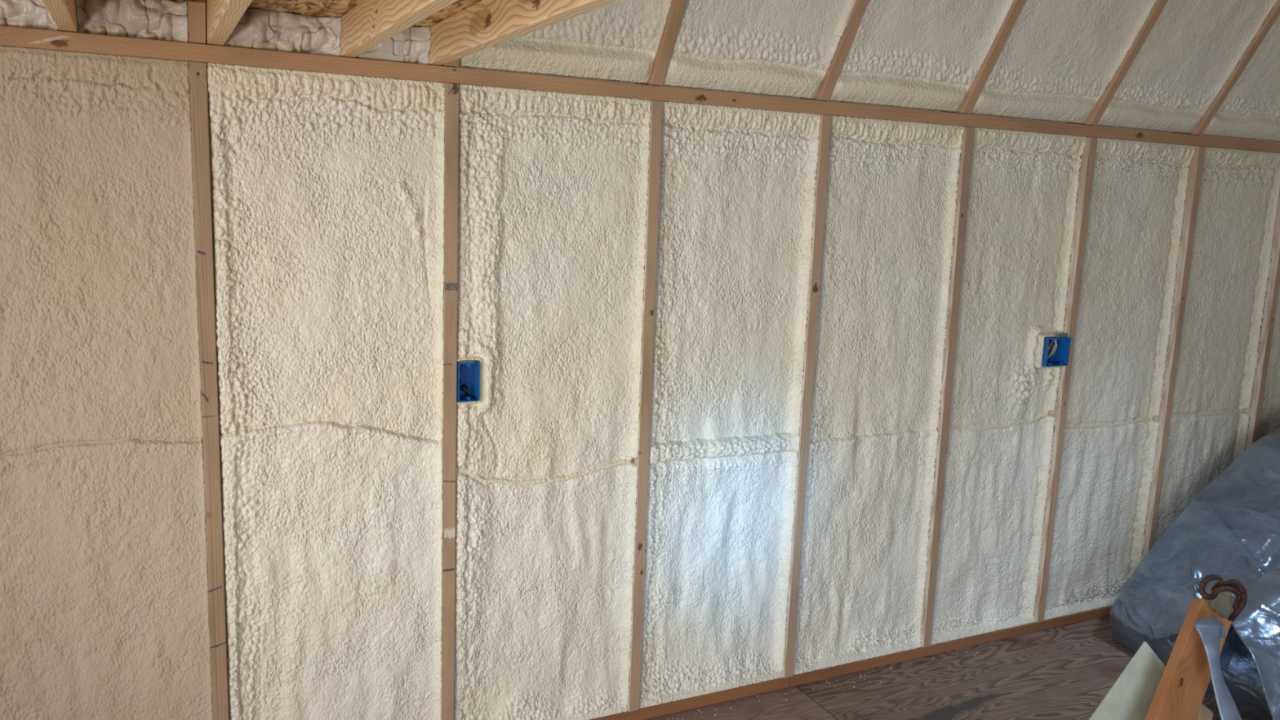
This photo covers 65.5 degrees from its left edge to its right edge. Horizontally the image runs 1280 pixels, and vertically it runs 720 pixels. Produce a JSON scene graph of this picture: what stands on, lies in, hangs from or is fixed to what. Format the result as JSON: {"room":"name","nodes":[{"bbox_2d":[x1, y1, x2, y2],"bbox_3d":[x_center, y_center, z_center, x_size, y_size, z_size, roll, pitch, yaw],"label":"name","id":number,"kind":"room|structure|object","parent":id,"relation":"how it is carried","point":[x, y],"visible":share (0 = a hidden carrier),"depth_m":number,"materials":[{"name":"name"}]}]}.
{"room":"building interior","nodes":[
{"label":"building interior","id":0,"kind":"room"},
{"bbox_2d":[168,0,481,26],"bbox_3d":[-0.582,-0.593,0.933,1.568,0.012,3.070,-3,11,-26],"label":"ceiling","id":1,"kind":"structure","parent":0,"point":[320,8],"depth_m":2.34,"materials":[{"name":"brown wood"}]},
{"bbox_2d":[644,615,1260,719],"bbox_3d":[1.610,1.484,1.773,7.070,0.030,4.330,-3,11,-26],"label":"floor","id":2,"kind":"structure","parent":0,"point":[1066,674],"depth_m":3.52,"materials":[{"name":"brown wood"}]},
{"bbox_2d":[590,605,1111,719],"bbox_3d":[0.645,1.110,3.580,5.970,0.038,0.093,-3,11,-26],"label":"plate","id":3,"kind":"object","parent":2,"relation":"on","point":[709,699],"visible":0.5,"depth_m":3.58,"materials":[{"name":"brown wood"}]},
{"bbox_2d":[0,45,213,719],"bbox_3d":[-1.554,0.251,2.317,0.981,1.910,0.090,-3,11,-26],"label":"foam","id":4,"kind":"object","parent":3,"relation":"on","point":[104,597],"visible":1,"depth_m":2.37,"materials":[{"name":"beige plastic"}]},
{"bbox_2d":[188,61,228,719],"bbox_3d":[-1.097,0.231,2.540,0.038,1.910,0.088,-3,11,-26],"label":"stud","id":5,"kind":"object","parent":3,"relation":"on","point":[197,70],"visible":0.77,"depth_m":2.47,"materials":[{"name":"brown wood"}]},
{"bbox_2d":[206,62,444,719],"bbox_3d":[-0.823,0.218,2.677,0.574,1.910,0.090,-3,11,-26],"label":"foam","id":6,"kind":"object","parent":3,"relation":"on","point":[327,189],"visible":0.99,"depth_m":2.62,"materials":[{"name":"beige plastic"}]},
{"bbox_2d":[440,82,459,719],"bbox_3d":[-0.549,0.206,2.810,0.040,1.910,0.088,-3,11,-26],"label":"stud","id":7,"kind":"object","parent":3,"relation":"on","point":[451,90],"visible":0.7,"depth_m":2.75,"materials":[{"name":"brown wood"}]},
{"bbox_2d":[456,360,479,402],"bbox_3d":[-0.491,0.053,2.797,0.060,0.116,0.074,-3,11,-26],"label":"outlet box","id":8,"kind":"object","parent":7,"relation":"attached to","point":[468,385],"visible":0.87,"depth_m":2.81,"materials":[{"name":"blue plastic"}]},
{"bbox_2d":[453,84,651,719],"bbox_3d":[-0.278,0.193,2.946,0.573,1.910,0.090,-3,11,-26],"label":"foam","id":9,"kind":"object","parent":3,"relation":"on","point":[553,188],"visible":0.98,"depth_m":2.91,"materials":[{"name":"beige plastic"}]},
{"bbox_2d":[627,100,662,711],"bbox_3d":[-0.003,0.182,3.079,0.038,1.910,0.088,-3,11,-26],"label":"stud","id":10,"kind":"object","parent":3,"relation":"on","point":[642,462],"visible":0.52,"depth_m":3.03,"materials":[{"name":"brown wood"}]},
{"bbox_2d":[639,101,821,708],"bbox_3d":[0.266,0.169,3.215,0.566,1.910,0.090,-3,11,-26],"label":"foam","id":11,"kind":"object","parent":3,"relation":"on","point":[737,185],"visible":0.98,"depth_m":3.20,"materials":[{"name":"beige plastic"}]},
{"bbox_2d":[782,114,831,678],"bbox_3d":[0.536,0.157,3.345,0.040,1.910,0.088,-3,11,-26],"label":"stud","id":12,"kind":"object","parent":3,"relation":"on","point":[825,123],"visible":0.51,"depth_m":3.29,"materials":[{"name":"brown wood"}]},
{"bbox_2d":[793,115,964,675],"bbox_3d":[0.813,0.143,3.487,0.589,1.910,0.086,-3,11,-26],"label":"foam","id":13,"kind":"object","parent":3,"relation":"on","point":[891,191],"visible":0.94,"depth_m":3.48,"materials":[{"name":"beige plastic"}]},
{"bbox_2d":[920,126,974,647],"bbox_3d":[1.089,0.132,3.618,0.040,1.910,0.088,-3,11,-26],"label":"stud","id":14,"kind":"object","parent":3,"relation":"on","point":[966,147],"visible":0.53,"depth_m":3.57,"materials":[{"name":"brown wood"}]},
{"bbox_2d":[930,127,1088,644],"bbox_3d":[1.353,0.119,3.753,0.572,1.910,0.088,-3,11,-26],"label":"foam","id":15,"kind":"object","parent":3,"relation":"on","point":[1024,187],"visible":0.95,"depth_m":3.75,"materials":[{"name":"beige plastic"}]},
{"bbox_2d":[1034,137,1097,622],"bbox_3d":[1.628,0.107,3.884,0.038,1.910,0.088,-3,11,-26],"label":"stud","id":16,"kind":"object","parent":3,"relation":"on","point":[1086,167],"visible":0.5,"depth_m":3.83,"materials":[{"name":"brown wood"}]},
{"bbox_2d":[1041,333,1071,366],"bbox_3d":[1.573,-0.042,3.807,0.116,0.122,0.074,-3,11,-26],"label":"outlet box","id":17,"kind":"object","parent":16,"relation":"attached to","point":[1055,348],"visible":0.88,"depth_m":3.81,"materials":[{"name":"blue plastic"}]},
{"bbox_2d":[1142,146,1205,559],"bbox_3d":[2.188,0.082,4.161,0.039,1.910,0.088,-3,11,-26],"label":"stud","id":18,"kind":"object","parent":3,"relation":"on","point":[1196,166],"visible":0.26,"depth_m":4.09,"materials":[{"name":"brown wood"}]},
{"bbox_2d":[1154,146,1279,544],"bbox_3d":[2.462,0.069,4.301,0.579,1.910,0.085,-3,11,-26],"label":"foam","id":19,"kind":"object","parent":3,"relation":"on","point":[1231,258],"visible":0.69,"depth_m":4.28,"materials":[{"name":"beige plastic"}]},
{"bbox_2d":[1243,195,1279,448],"bbox_3d":[2.739,0.057,4.433,0.039,1.910,0.088,-3,11,-26],"label":"stud","id":20,"kind":"object","parent":3,"relation":"on","point":[1273,284],"visible":0.11,"depth_m":4.37,"materials":[{"name":"brown wood"}]},
{"bbox_2d":[1257,285,1279,439],"bbox_3d":[3.045,0.042,4.589,0.651,1.910,0.085,-3,11,-26],"label":"foam","id":21,"kind":"object","parent":3,"relation":"on","point":[1269,422],"visible":0.18,"depth_m":4.51,"materials":[{"name":"beige plastic"}]},
{"bbox_2d":[672,631,1049,719],"bbox_3d":[0.847,1.139,3.561,1.825,0.004,0.118,-3,11,-26],"label":"crumbs","id":22,"kind":"object","parent":2,"relation":"on","point":[1049,632],"visible":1,"depth_m":3.52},
{"bbox_2d":[1088,641,1165,719],"bbox_3d":[1.349,1.054,2.823,0.564,0.398,0.089,-5,12,-38],"label":"board","id":23,"kind":"object","parent":2,"relation":"on","point":[1131,697],"visible":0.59,"depth_m":2.88,"materials":[{"name":"beige wood"}]},
{"bbox_2d":[1144,598,1231,719],"bbox_3d":[1.411,1.032,2.687,0.093,0.646,0.767,11,13,43],"label":"board","id":24,"kind":"object","parent":2,"relation":"on","point":[1180,691],"visible":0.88,"depth_m":2.76,"materials":[{"name":"orange wood"}]},
{"bbox_2d":[1109,427,1279,719],"bbox_3d":[2.569,0.734,3.340,2.569,0.997,1.590,-3,11,-26],"label":"tarp","id":25,"kind":"object","parent":2,"relation":"on","point":[1230,529],"visible":0.82,"depth_m":3.72,"materials":[{"name":"silver plastic"}]},
{"bbox_2d":[1195,703,1213,719],"bbox_3d":[1.479,1.157,2.691,0.052,0.350,0.401,9,12,35],"label":"wood offcut","id":26,"kind":"object","parent":2,"relation":"on","point":[1204,713],"visible":0.65,"depth_m":2.79,"materials":[{"name":"brown wood"}]},
{"bbox_2d":[1204,585,1235,619],"bbox_3d":[1.568,0.986,2.879,0.445,0.625,0.061,-5,12,-38],"label":"stake","id":27,"kind":"object","parent":2,"relation":"on","point":[1222,605],"visible":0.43,"depth_m":2.92,"materials":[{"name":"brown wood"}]},
{"bbox_2d":[1198,573,1247,622],"bbox_3d":[1.681,0.690,2.872,0.148,0.163,0.076,-3,11,-26],"label":"iron hook","id":28,"kind":"object","parent":27,"relation":"hanging from","point":[1233,585],"visible":1,"depth_m":2.85,"materials":[{"name":"brown metal"}]},
{"bbox_3d":[0.657,0.142,3.468,5.970,1.985,0.017,-3,11,-26],"label":"wall","id":29,"kind":"structure","parent":0,"visible":0},
{"bbox_2d":[0,25,1279,152],"bbox_3d":[0.717,-0.812,3.258,5.970,0.041,0.093,-3,11,-26],"label":"plate","id":30,"kind":"object","parent":29,"relation":"attached to","point":[17,37],"visible":0.75,"depth_m":2.72,"materials":[{"name":"brown wood"}]},
{"bbox_2d":[0,0,58,31],"bbox_3d":[-1.524,-0.772,2.111,0.496,0.092,0.100,-3,11,-26],"label":"foam blocking","id":31,"kind":"object","parent":30,"relation":"on","point":[29,14],"visible":0.83,"depth_m":2.19,"materials":[{"name":"beige plastic"}]},
{"bbox_2d":[41,0,78,32],"bbox_3d":[-0.638,-0.543,0.942,0.038,0.092,3.000,-3,11,-26],"label":"joist","id":32,"kind":"object","parent":30,"relation":"on","point":[63,12],"visible":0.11,"depth_m":2.03,"materials":[{"name":"brown wood"}]},
{"bbox_2d":[75,0,187,42],"bbox_3d":[-1.167,-0.789,2.290,0.224,0.092,0.094,-3,11,-26],"label":"foam blocking","id":33,"kind":"object","parent":30,"relation":"on","point":[154,20],"visible":0.96,"depth_m":2.28,"materials":[{"name":"beige plastic"}]},
{"bbox_2d":[186,0,205,44],"bbox_3d":[-1.052,-0.816,2.354,0.038,0.133,0.162,-3,11,-26],"label":"rafter","id":34,"kind":"object","parent":30,"relation":"on","point":[196,9],"visible":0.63,"depth_m":2.31,"materials":[{"name":"brown wood"}]},
{"bbox_2d":[205,0,252,45],"bbox_3d":[-0.365,-0.556,1.077,0.038,0.092,3.000,-3,11,-26],"label":"joist","id":35,"kind":"object","parent":30,"relation":"on","point":[222,16],"visible":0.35,"depth_m":2.06,"materials":[{"name":"brown wood"}]},
{"bbox_2d":[223,8,341,56],"bbox_3d":[-0.876,-0.802,2.435,0.266,0.092,0.093,-3,11,-26],"label":"foam blocking","id":36,"kind":"object","parent":30,"relation":"on","point":[257,28],"visible":0.91,"depth_m":2.43,"materials":[{"name":"beige plastic"}]},
{"bbox_2d":[354,26,431,64],"bbox_3d":[-0.638,-0.812,2.549,0.180,0.092,0.099,-3,11,-26],"label":"foam blocking","id":37,"kind":"object","parent":30,"relation":"on","point":[411,45],"visible":0.56,"depth_m":2.55,"materials":[{"name":"beige plastic"}]},
{"bbox_2d":[339,0,458,57],"bbox_3d":[-0.091,-0.568,1.212,0.038,0.092,3.000,-3,11,-26],"label":"joist","id":38,"kind":"object","parent":30,"relation":"on","point":[369,24],"visible":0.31,"depth_m":2.10,"materials":[{"name":"brown wood"}]},
{"bbox_2d":[440,57,460,66],"bbox_3d":[-0.505,-0.841,2.624,0.038,0.133,0.162,-3,11,-26],"label":"rafter","id":39,"kind":"object","parent":30,"relation":"on","point":[455,63],"visible":0.18,"depth_m":2.60,"materials":[{"name":"brown wood"}]},
{"bbox_2d":[427,0,618,66],"bbox_3d":[0.106,-0.577,1.310,0.038,0.092,3.000,-3,11,-26],"label":"joist","id":40,"kind":"object","parent":30,"relation":"on","point":[483,24],"visible":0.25,"depth_m":2.10,"materials":[{"name":"brown wood"}]},
{"bbox_2d":[635,0,687,85],"bbox_3d":[0.278,-1.599,2.336,0.038,1.780,1.113,-3,11,-26],"label":"rafter","id":41,"kind":"object","parent":30,"relation":"on","point":[658,73],"visible":0.43,"depth_m":2.80,"materials":[{"name":"brown wood"}]},
{"bbox_2d":[800,0,868,101],"bbox_3d":[0.810,-1.623,2.599,0.038,1.780,1.113,-3,11,-26],"label":"rafter","id":42,"kind":"object","parent":30,"relation":"on","point":[826,89],"visible":0.43,"depth_m":3.04,"materials":[{"name":"brown wood"}]},
{"bbox_2d":[940,0,1026,114],"bbox_3d":[1.346,-1.648,2.863,0.038,1.780,1.113,-3,11,-26],"label":"rafter","id":43,"kind":"object","parent":30,"relation":"on","point":[967,105],"visible":0.43,"depth_m":3.29,"materials":[{"name":"brown wood"}]},
{"bbox_2d":[1066,0,1168,125],"bbox_3d":[1.904,-1.673,3.139,0.038,1.780,1.113,-3,11,-26],"label":"rafter","id":44,"kind":"object","parent":30,"relation":"on","point":[1096,114],"visible":0.43,"depth_m":3.54,"materials":[{"name":"brown wood"}]},
{"bbox_2d":[1171,0,1279,135],"bbox_3d":[2.444,-1.698,3.405,0.038,1.780,1.113,-3,11,-26],"label":"rafter","id":45,"kind":"object","parent":30,"relation":"on","point":[1211,111],"visible":0.43,"depth_m":3.79,"materials":[{"name":"brown wood"}]},
{"bbox_2d":[1044,137,1197,620],"bbox_3d":[1.906,0.094,4.027,0.588,1.910,0.085,-3,11,-26],"label":"foam","id":46,"kind":"object","parent":29,"relation":"attached to","point":[1139,192],"visible":0.86,"depth_m":4.03,"materials":[{"name":"beige plastic"}]},
{"bbox_3d":[0.950,-1.668,2.707,5.970,1.740,1.013,-3,11,-26],"label":"ceiling","id":47,"kind":"structure","parent":0,"visible":0},
{"bbox_2d":[458,0,671,84],"bbox_3d":[0.007,-1.582,2.202,0.567,1.766,1.077,-3,11,-26],"label":"foam","id":48,"kind":"object","parent":47,"relation":"attached to","point":[618,41],"visible":0.71,"depth_m":2.73,"materials":[{"name":"beige plastic"}]},
{"bbox_2d":[662,0,857,99],"bbox_3d":[0.545,-1.606,2.465,0.556,1.766,1.081,-3,11,-26],"label":"foam","id":49,"kind":"object","parent":47,"relation":"attached to","point":[786,48],"visible":0.99,"depth_m":2.94,"materials":[{"name":"beige plastic"}]},
{"bbox_2d":[829,0,1014,112],"bbox_3d":[1.079,-1.631,2.730,0.560,1.766,1.079,-3,11,-26],"label":"foam","id":50,"kind":"object","parent":47,"relation":"attached to","point":[928,55],"visible":1,"depth_m":3.18,"materials":[{"name":"beige plastic"}]},
{"bbox_2d":[970,0,1157,124],"bbox_3d":[1.626,-1.656,3.000,0.585,1.766,1.079,-3,11,-26],"label":"foam","id":51,"kind":"object","parent":47,"relation":"attached to","point":[1058,59],"visible":1,"depth_m":3.43,"materials":[{"name":"beige plastic"}]},
{"bbox_2d":[1096,0,1278,133],"bbox_3d":[2.175,-1.681,3.272,0.565,1.766,1.076,-3,11,-26],"label":"foam","id":52,"kind":"object","parent":47,"relation":"attached to","point":[1193,47],"visible":0.94,"depth_m":3.68,"materials":[{"name":"beige plastic"}]},
{"bbox_2d":[1202,14,1279,142],"bbox_3d":[3.029,-1.720,3.694,1.267,1.766,1.075,-3,11,-26],"label":"foam","id":53,"kind":"object","parent":47,"relation":"attached to","point":[1251,110],"visible":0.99,"depth_m":3.96,"materials":[{"name":"beige plastic"}]}
]}

